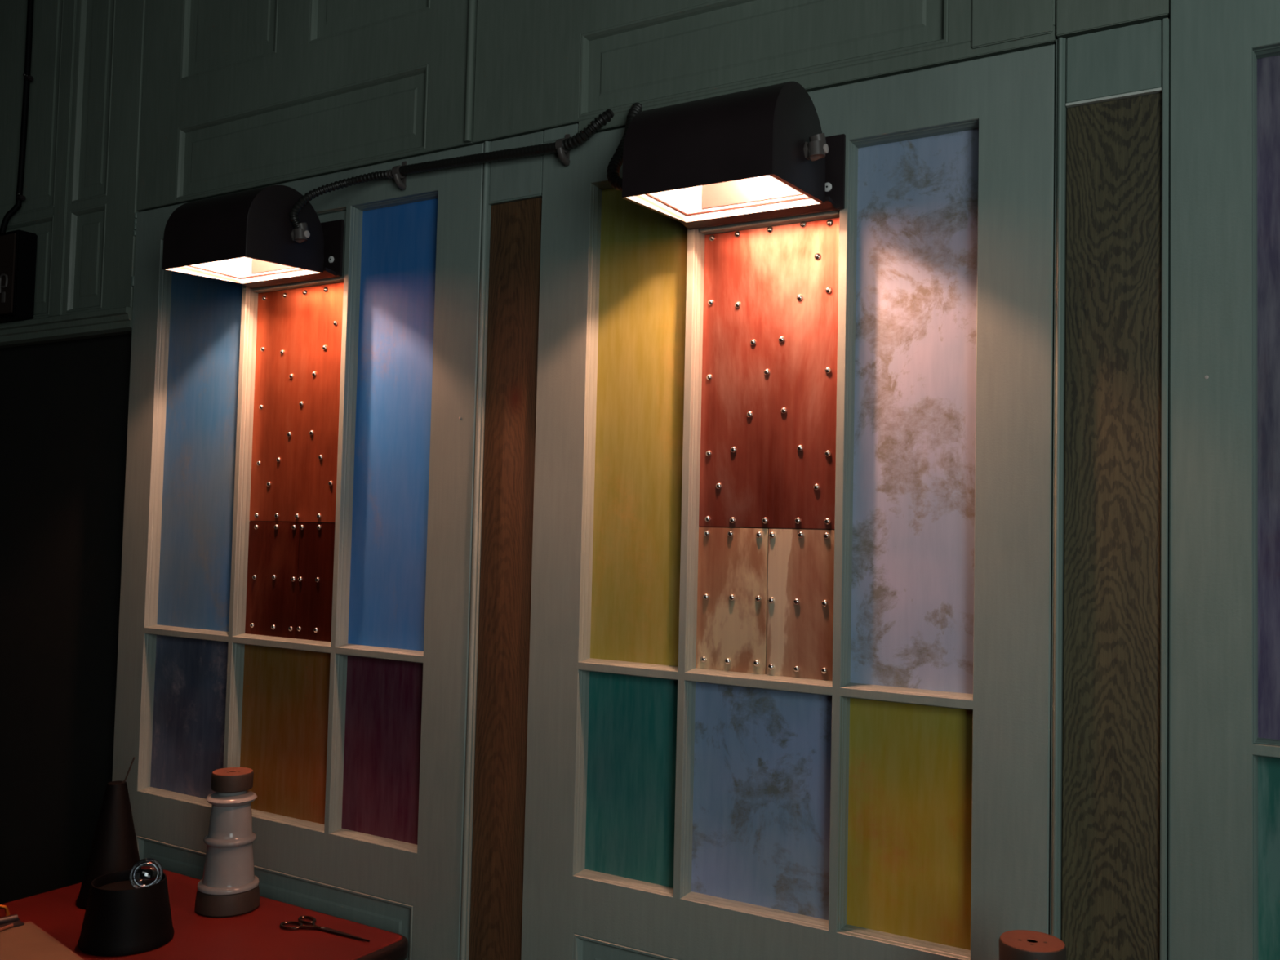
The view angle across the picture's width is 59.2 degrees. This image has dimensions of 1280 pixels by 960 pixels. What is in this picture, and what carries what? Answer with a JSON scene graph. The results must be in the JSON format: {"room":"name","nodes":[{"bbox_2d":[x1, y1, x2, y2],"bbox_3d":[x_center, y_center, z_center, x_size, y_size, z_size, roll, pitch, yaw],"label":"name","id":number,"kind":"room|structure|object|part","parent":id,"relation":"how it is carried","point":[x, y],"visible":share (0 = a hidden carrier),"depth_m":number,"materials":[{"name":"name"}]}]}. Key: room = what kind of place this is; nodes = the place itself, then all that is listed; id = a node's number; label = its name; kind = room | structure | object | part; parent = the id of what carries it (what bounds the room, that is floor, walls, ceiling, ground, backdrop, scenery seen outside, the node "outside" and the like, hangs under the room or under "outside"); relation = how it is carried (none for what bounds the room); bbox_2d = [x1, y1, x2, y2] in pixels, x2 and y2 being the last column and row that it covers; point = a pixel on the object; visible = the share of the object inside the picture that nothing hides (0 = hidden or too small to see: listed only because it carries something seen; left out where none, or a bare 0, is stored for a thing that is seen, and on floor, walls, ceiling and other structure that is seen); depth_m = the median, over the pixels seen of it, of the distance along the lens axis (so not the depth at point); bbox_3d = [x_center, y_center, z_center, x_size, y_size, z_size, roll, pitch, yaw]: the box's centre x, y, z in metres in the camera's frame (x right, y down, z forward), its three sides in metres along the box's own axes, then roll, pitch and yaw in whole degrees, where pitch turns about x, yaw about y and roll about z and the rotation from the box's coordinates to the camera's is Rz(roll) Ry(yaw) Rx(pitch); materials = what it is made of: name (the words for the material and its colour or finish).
{"room":"tailor's workshop","nodes":[
{"label":"tailor's workshop","id":0,"kind":"room"},
{"bbox_2d":[0,333,131,904],"bbox_3d":[0.045,0.056,1.788,4.800,2.900,0.100,0,-3,31],"label":"doorway","id":1,"kind":"structure","parent":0,"point":[64,405],"depth_m":2.53,"materials":[{"name":"black paint"}]},
{"bbox_2d":[0,306,133,348],"bbox_3d":[-1.535,-0.339,2.673,1.083,0.046,0.048,0,-3,31],"label":"trim","id":2,"kind":"structure","parent":1,"relation":"attached to","point":[117,321],"depth_m":2.50,"materials":[{"name":"green paint"}]},
{"bbox_2d":[0,0,146,319],"bbox_3d":[-1.522,-0.819,2.698,1.082,0.913,0.043,0,-3,31],"label":"door","id":3,"kind":"structure","parent":1,"relation":"in","point":[81,177],"depth_m":2.52,"materials":[{"name":"green paint"}]},
{"bbox_2d":[0,0,34,233],"bbox_3d":[-1.440,-0.916,2.620,0.065,0.721,0.025,1,-3,6],"label":"cable","id":4,"kind":"object","parent":3,"relation":"attached to","point":[28,78],"visible":0.98,"depth_m":2.61,"materials":[{"name":"black rubber"}]},
{"bbox_2d":[0,229,37,323],"bbox_3d":[-1.451,-0.465,2.583,0.139,0.198,0.056,0,-3,31],"label":"box","id":5,"kind":"object","parent":3,"relation":"attached to","point":[18,248],"visible":1,"depth_m":2.55,"materials":[{"name":"black plastic"}]},
{"bbox_3d":[-1.437,-0.412,2.544,0.012,0.025,0.003,0,-3,31],"label":"latch plate","id":6,"kind":"part","parent":5,"relation":"part of","materials":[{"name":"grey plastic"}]},
{"bbox_2d":[111,142,484,959],"bbox_3d":[-0.685,0.458,2.120,0.944,2.054,0.040,0,-3,31],"label":"door","id":7,"kind":"structure","parent":1,"relation":"in","point":[295,576],"depth_m":2.08,"materials":[{"name":"green paint"}]},
{"bbox_3d":[-0.893,0.474,2.259,0.250,0.311,0.008,0,-3,31],"label":"painted panel","id":8,"kind":"part","parent":7,"relation":"part of","materials":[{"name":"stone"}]},
{"bbox_3d":[-0.880,-0.098,2.284,0.250,0.795,0.008,0,-3,31],"label":"painted panel","id":9,"kind":"part","parent":7,"relation":"part of","materials":[{"name":"blue metal"}]},
{"bbox_2d":[162,184,344,288],"bbox_3d":[-0.705,-0.443,2.046,0.279,0.143,0.203,0,-3,31],"label":"wall lamp","id":10,"kind":"object","parent":7,"relation":"attached to","point":[249,238],"visible":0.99,"depth_m":1.98,"materials":[{"name":"black metal"}]},
{"bbox_3d":[-0.715,-0.387,2.029,0.200,0.002,0.152,0,-3,31],"label":"glass frame","id":11,"kind":"part","parent":10,"relation":"part of","materials":[{"name":"white glass"}]},
{"bbox_3d":[-0.657,-0.425,2.115,0.245,0.105,0.034,0,-3,31],"label":"plate","id":12,"kind":"part","parent":10,"relation":"part of","materials":[{"name":"black metal"}]},
{"bbox_3d":[-0.659,0.473,2.118,0.256,0.311,0.008,0,-3,31],"label":"painted panel","id":13,"kind":"part","parent":7,"relation":"part of","materials":[{"name":"orange paint"}]},
{"bbox_3d":[-0.447,0.472,1.990,0.200,0.311,0.008,0,-3,31],"label":"painted panel","id":14,"kind":"part","parent":7,"relation":"part of","materials":[{"name":"purple paint"}]},
{"bbox_3d":[-0.433,-0.100,2.015,0.200,0.795,0.008,0,-3,31],"label":"painted panel","id":15,"kind":"part","parent":7,"relation":"part of","materials":[{"name":"blue paint"}]},
{"bbox_2d":[288,108,613,228],"bbox_3d":[-0.316,-0.510,1.905,0.608,0.149,0.093,0,-3,21],"label":"conduit","id":16,"kind":"object","parent":7,"relation":"attached to","point":[562,147],"visible":1,"depth_m":1.90,"materials":[{"name":"black rubber"}]},
{"bbox_2d":[137,0,477,211],"bbox_3d":[-0.661,-0.925,2.183,0.912,0.706,0.048,0,-3,31],"label":"door","id":17,"kind":"structure","parent":1,"relation":"in","point":[238,95],"depth_m":2.16,"materials":[{"name":"green paint"}]},
{"bbox_3d":[-0.285,-0.928,1.936,0.013,0.705,0.013,0,-3,31],"label":"edge moulding","id":18,"kind":"part","parent":17,"relation":"part of","materials":[{"name":"green paint"}]},
{"bbox_2d":[459,141,491,959],"bbox_3d":[-0.274,0.454,1.871,0.014,2.050,0.042,0,-3,31],"label":"trim","id":19,"kind":"structure","parent":1,"relation":"attached to","point":[486,206],"depth_m":1.87,"materials":[{"name":"green paint"}]},
{"bbox_2d":[468,196,542,959],"bbox_3d":[-0.222,0.510,1.838,0.108,1.947,0.024,0,-3,31],"label":"wooden board","id":20,"kind":"object","parent":1,"relation":"attached to","point":[513,324],"visible":0.76,"depth_m":1.84,"materials":[{"name":"brown wood"}]},
{"bbox_2d":[488,194,542,204],"bbox_3d":[-0.205,-0.465,1.871,0.108,0.002,0.012,0,-3,31],"label":"trim","id":21,"kind":"structure","parent":1,"relation":"attached to","point":[539,195],"depth_m":1.87,"materials":[{"name":"green paint"}]},
{"bbox_2d":[489,131,544,202],"bbox_3d":[-0.197,-0.518,1.885,0.108,0.105,0.037,0,-3,31],"label":"trim","id":22,"kind":"structure","parent":1,"relation":"attached to","point":[521,177],"depth_m":1.87,"materials":[{"name":"green paint"}]},
{"bbox_2d":[473,0,1057,144],"bbox_3d":[0.137,-0.918,1.704,0.947,0.727,0.042,0,-3,31],"label":"wall panel","id":23,"kind":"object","parent":1,"relation":"in","point":[540,65],"depth_m":1.71,"materials":[{"name":"green paint"}]},
{"bbox_3d":[0.223,-0.565,1.634,0.730,0.020,0.038,0,-3,31],"label":"rail","id":24,"kind":"part","parent":23,"relation":"part of","materials":[{"name":"green paint"}]},
{"bbox_2d":[520,44,1056,959],"bbox_3d":[0.170,0.454,1.606,0.798,2.055,0.039,0,-3,31],"label":"door","id":25,"kind":"structure","parent":1,"relation":"in","point":[789,685],"depth_m":1.59,"materials":[{"name":"green paint"}]},
{"bbox_3d":[-0.009,0.454,1.726,0.169,0.308,0.008,0,-3,31],"label":"painted panel","id":26,"kind":"part","parent":25,"relation":"part of","materials":[{"name":"teal paint"}]},
{"bbox_3d":[0.004,-0.093,1.751,0.169,0.748,0.008,0,-3,31],"label":"painted panel","id":27,"kind":"part","parent":25,"relation":"part of","materials":[{"name":"yellow paint"}]},
{"bbox_2d":[622,81,845,229],"bbox_3d":[0.124,-0.446,1.546,0.279,0.143,0.203,0,-3,31],"label":"wall lamp","id":28,"kind":"object","parent":25,"relation":"attached to","point":[761,153],"visible":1,"depth_m":1.49,"materials":[{"name":"black metal"}]},
{"bbox_2d":[606,102,642,191],"bbox_3d":[-0.015,-0.503,1.673,0.068,0.172,0.156,2,-3,-12],"label":"conduit","id":29,"kind":"object","parent":28,"relation":"attached to","point":[615,162],"visible":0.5,"depth_m":1.67,"materials":[{"name":"black rubber"}]},
{"bbox_3d":[0.114,-0.390,1.529,0.200,0.002,0.152,0,-3,31],"label":"glass frame","id":30,"kind":"part","parent":28,"relation":"part of","materials":[{"name":"white glass"}]},
{"bbox_3d":[0.172,-0.428,1.615,0.245,0.105,0.034,0,-3,31],"label":"plate","id":31,"kind":"part","parent":28,"relation":"part of","materials":[{"name":"black metal"}]},
{"bbox_3d":[0.176,0.453,1.615,0.221,0.308,0.008,0,-3,31],"label":"painted panel","id":32,"kind":"part","parent":25,"relation":"part of","materials":[{"name":"blue paint"}]},
{"bbox_3d":[0.360,0.453,1.504,0.170,0.308,0.008,0,-3,31],"label":"painted panel","id":33,"kind":"part","parent":25,"relation":"part of","materials":[{"name":"yellow paint"}]},
{"bbox_3d":[0.373,-0.094,1.529,0.170,0.748,0.008,0,-3,31],"label":"painted panel","id":34,"kind":"part","parent":25,"relation":"part of","materials":[{"name":"white paint"}]},
{"bbox_2d":[1049,37,1066,939],"bbox_3d":[0.517,0.458,1.394,0.012,2.034,0.042,0,-3,31],"label":"trim","id":35,"kind":"structure","parent":1,"relation":"attached to","point":[1058,539],"depth_m":1.40,"materials":[{"name":"green paint"}]},
{"bbox_2d":[1061,92,1162,959],"bbox_3d":[0.569,0.505,1.361,0.110,1.951,0.024,0,-3,31],"label":"wooden board","id":36,"kind":"object","parent":1,"relation":"attached to","point":[1112,677],"visible":0.84,"depth_m":1.37,"materials":[{"name":"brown wood"}]},
{"bbox_2d":[1056,0,1169,39],"bbox_3d":[0.601,-0.922,1.427,0.130,0.722,0.038,0,-3,31],"label":"trim","id":37,"kind":"structure","parent":1,"relation":"attached to","point":[1074,18],"depth_m":1.40,"materials":[{"name":"green paint"}]},
{"bbox_2d":[1066,19,1162,103],"bbox_3d":[0.594,-0.515,1.408,0.110,0.084,0.037,0,-3,31],"label":"trim","id":38,"kind":"structure","parent":1,"relation":"attached to","point":[1127,59],"depth_m":1.39,"materials":[{"name":"green paint"}]},
{"bbox_2d":[1066,87,1162,108],"bbox_3d":[0.586,-0.472,1.395,0.110,0.003,0.014,0,-3,31],"label":"trim","id":39,"kind":"structure","parent":1,"relation":"attached to","point":[1156,90],"depth_m":1.39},
{"bbox_2d":[1160,17,1169,959],"bbox_3d":[0.621,0.458,1.333,0.007,2.034,0.039,0,-3,31],"label":"trim","id":40,"kind":"structure","parent":1,"relation":"attached to","point":[1166,22],"depth_m":1.34,"materials":[{"name":"green paint"}]},
{"bbox_2d":[1168,0,1279,959],"bbox_3d":[0.980,0.097,1.138,0.808,2.765,0.039,0,-3,31],"label":"door","id":41,"kind":"structure","parent":1,"relation":"in","point":[1224,710],"depth_m":1.31,"materials":[{"name":"green paint"}]},
{"bbox_3d":[0.795,-0.101,1.275,0.170,0.796,0.008,0,-3,31],"label":"painted panel","id":42,"kind":"part","parent":41,"relation":"part of","materials":[{"name":"purple paint"}]},
{"bbox_3d":[0.782,0.463,1.249,0.170,0.294,0.008,0,-3,31],"label":"painted panel","id":43,"kind":"part","parent":41,"relation":"part of","materials":[{"name":"teal paint"}]},
{"bbox_3d":[-0.954,1.450,0.122,5.000,0.080,3.840,0,-3,31],"label":"floor","id":44,"kind":"structure","parent":0,"visible":0},
{"bbox_2d":[0,866,408,959],"bbox_3d":[-0.861,1.109,1.718,0.703,0.750,0.712,0,-3,31],"label":"cafe table","id":45,"kind":"object","parent":44,"relation":"on","point":[257,934],"visible":0.67,"depth_m":1.85,"materials":[{"name":"paint"}]},
{"bbox_2d":[0,904,84,959],"bbox_3d":[-0.994,0.708,1.689,0.345,0.041,0.244,-1,-4,43],"label":"clipboard","id":46,"kind":"object","parent":45,"relation":"on","point":[23,940],"visible":1,"depth_m":1.77,"materials":[{"name":"brown wood"}]},
{"bbox_3d":[-1.052,0.712,1.855,0.019,0.022,0.026,-1,-4,43],"label":"clip lever","id":47,"kind":"part","parent":46,"relation":"part of","materials":[{"name":"gold metal"}]},
{"bbox_2d":[0,923,13,931],"bbox_3d":[-1.036,0.724,1.805,0.006,0.006,0.070,0,-3,22],"label":"pencil","id":48,"kind":"object","parent":46,"relation":"on","point":[10,926],"visible":1,"depth_m":1.82,"materials":[{"name":"brown wood"}]},
{"bbox_2d":[75,756,141,909],"bbox_3d":[-0.932,0.618,2.000,0.113,0.252,0.113,0,-3,31],"label":"cone","id":49,"kind":"object","parent":45,"relation":"on","point":[114,847],"visible":0.66,"depth_m":1.97,"materials":[{"name":"black wood"}]},
{"bbox_2d":[77,869,174,956],"bbox_3d":[-0.821,0.690,1.807,0.141,0.096,0.141,0,-3,31],"label":"pot","id":50,"kind":"object","parent":45,"relation":"on","point":[120,919],"visible":0.96,"depth_m":1.76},
{"bbox_2d":[128,857,163,888],"bbox_3d":[-0.794,0.634,1.812,0.050,0.050,0.050,0,-3,31],"label":"ring","id":51,"kind":"object","parent":50,"relation":"on","point":[156,864],"visible":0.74,"depth_m":1.82,"materials":[{"name":"silver metal"}]},
{"bbox_2d":[195,767,259,917],"bbox_3d":[-0.719,0.630,1.976,0.107,0.236,0.107,0,-3,31],"label":"insulator","id":52,"kind":"object","parent":45,"relation":"on","point":[228,886],"visible":1,"depth_m":1.95,"materials":[{"name":"white ceramic"}]},
{"bbox_2d":[280,915,369,942],"bbox_3d":[-0.515,0.744,1.859,0.176,0.006,0.061,0,-3,31],"label":"scissors","id":53,"kind":"object","parent":45,"relation":"on","point":[300,926],"visible":1,"depth_m":1.87,"materials":[{"name":"metal"}]},
{"bbox_3d":[-0.567,0.744,1.874,0.073,0.005,0.030,0,-3,24],"label":"handle","id":54,"kind":"part","parent":53,"relation":"part of","materials":[{"name":"metal"}]},
{"bbox_3d":[-0.551,0.745,1.898,0.070,0.005,0.025,-1,-3,40],"label":"handle","id":55,"kind":"part","parent":53,"relation":"part of","materials":[{"name":"metal"}]},
{"bbox_3d":[-0.487,0.744,1.847,0.114,0.001,0.012,0,-3,31],"label":"blade","id":56,"kind":"part","parent":53,"relation":"part of","materials":[{"name":"metal"}]},
{"bbox_3d":[-0.487,0.746,1.847,0.114,0.001,0.010,0,-3,31],"label":"blade","id":57,"kind":"part","parent":53,"relation":"part of","materials":[{"name":"metal"}]},
{"bbox_3d":[0.298,1.104,1.019,0.700,0.750,0.712,0,-3,31],"label":"cafe table","id":58,"kind":"object","parent":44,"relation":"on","visible":0},
{"bbox_2d":[999,929,1066,959],"bbox_3d":[0.427,0.623,1.230,0.107,0.236,0.107,0,-3,31],"label":"insulator","id":59,"kind":"object","parent":58,"relation":"on","point":[1015,944],"visible":1,"depth_m":1.22,"materials":[{"name":"brown ceramic"}]}
]}

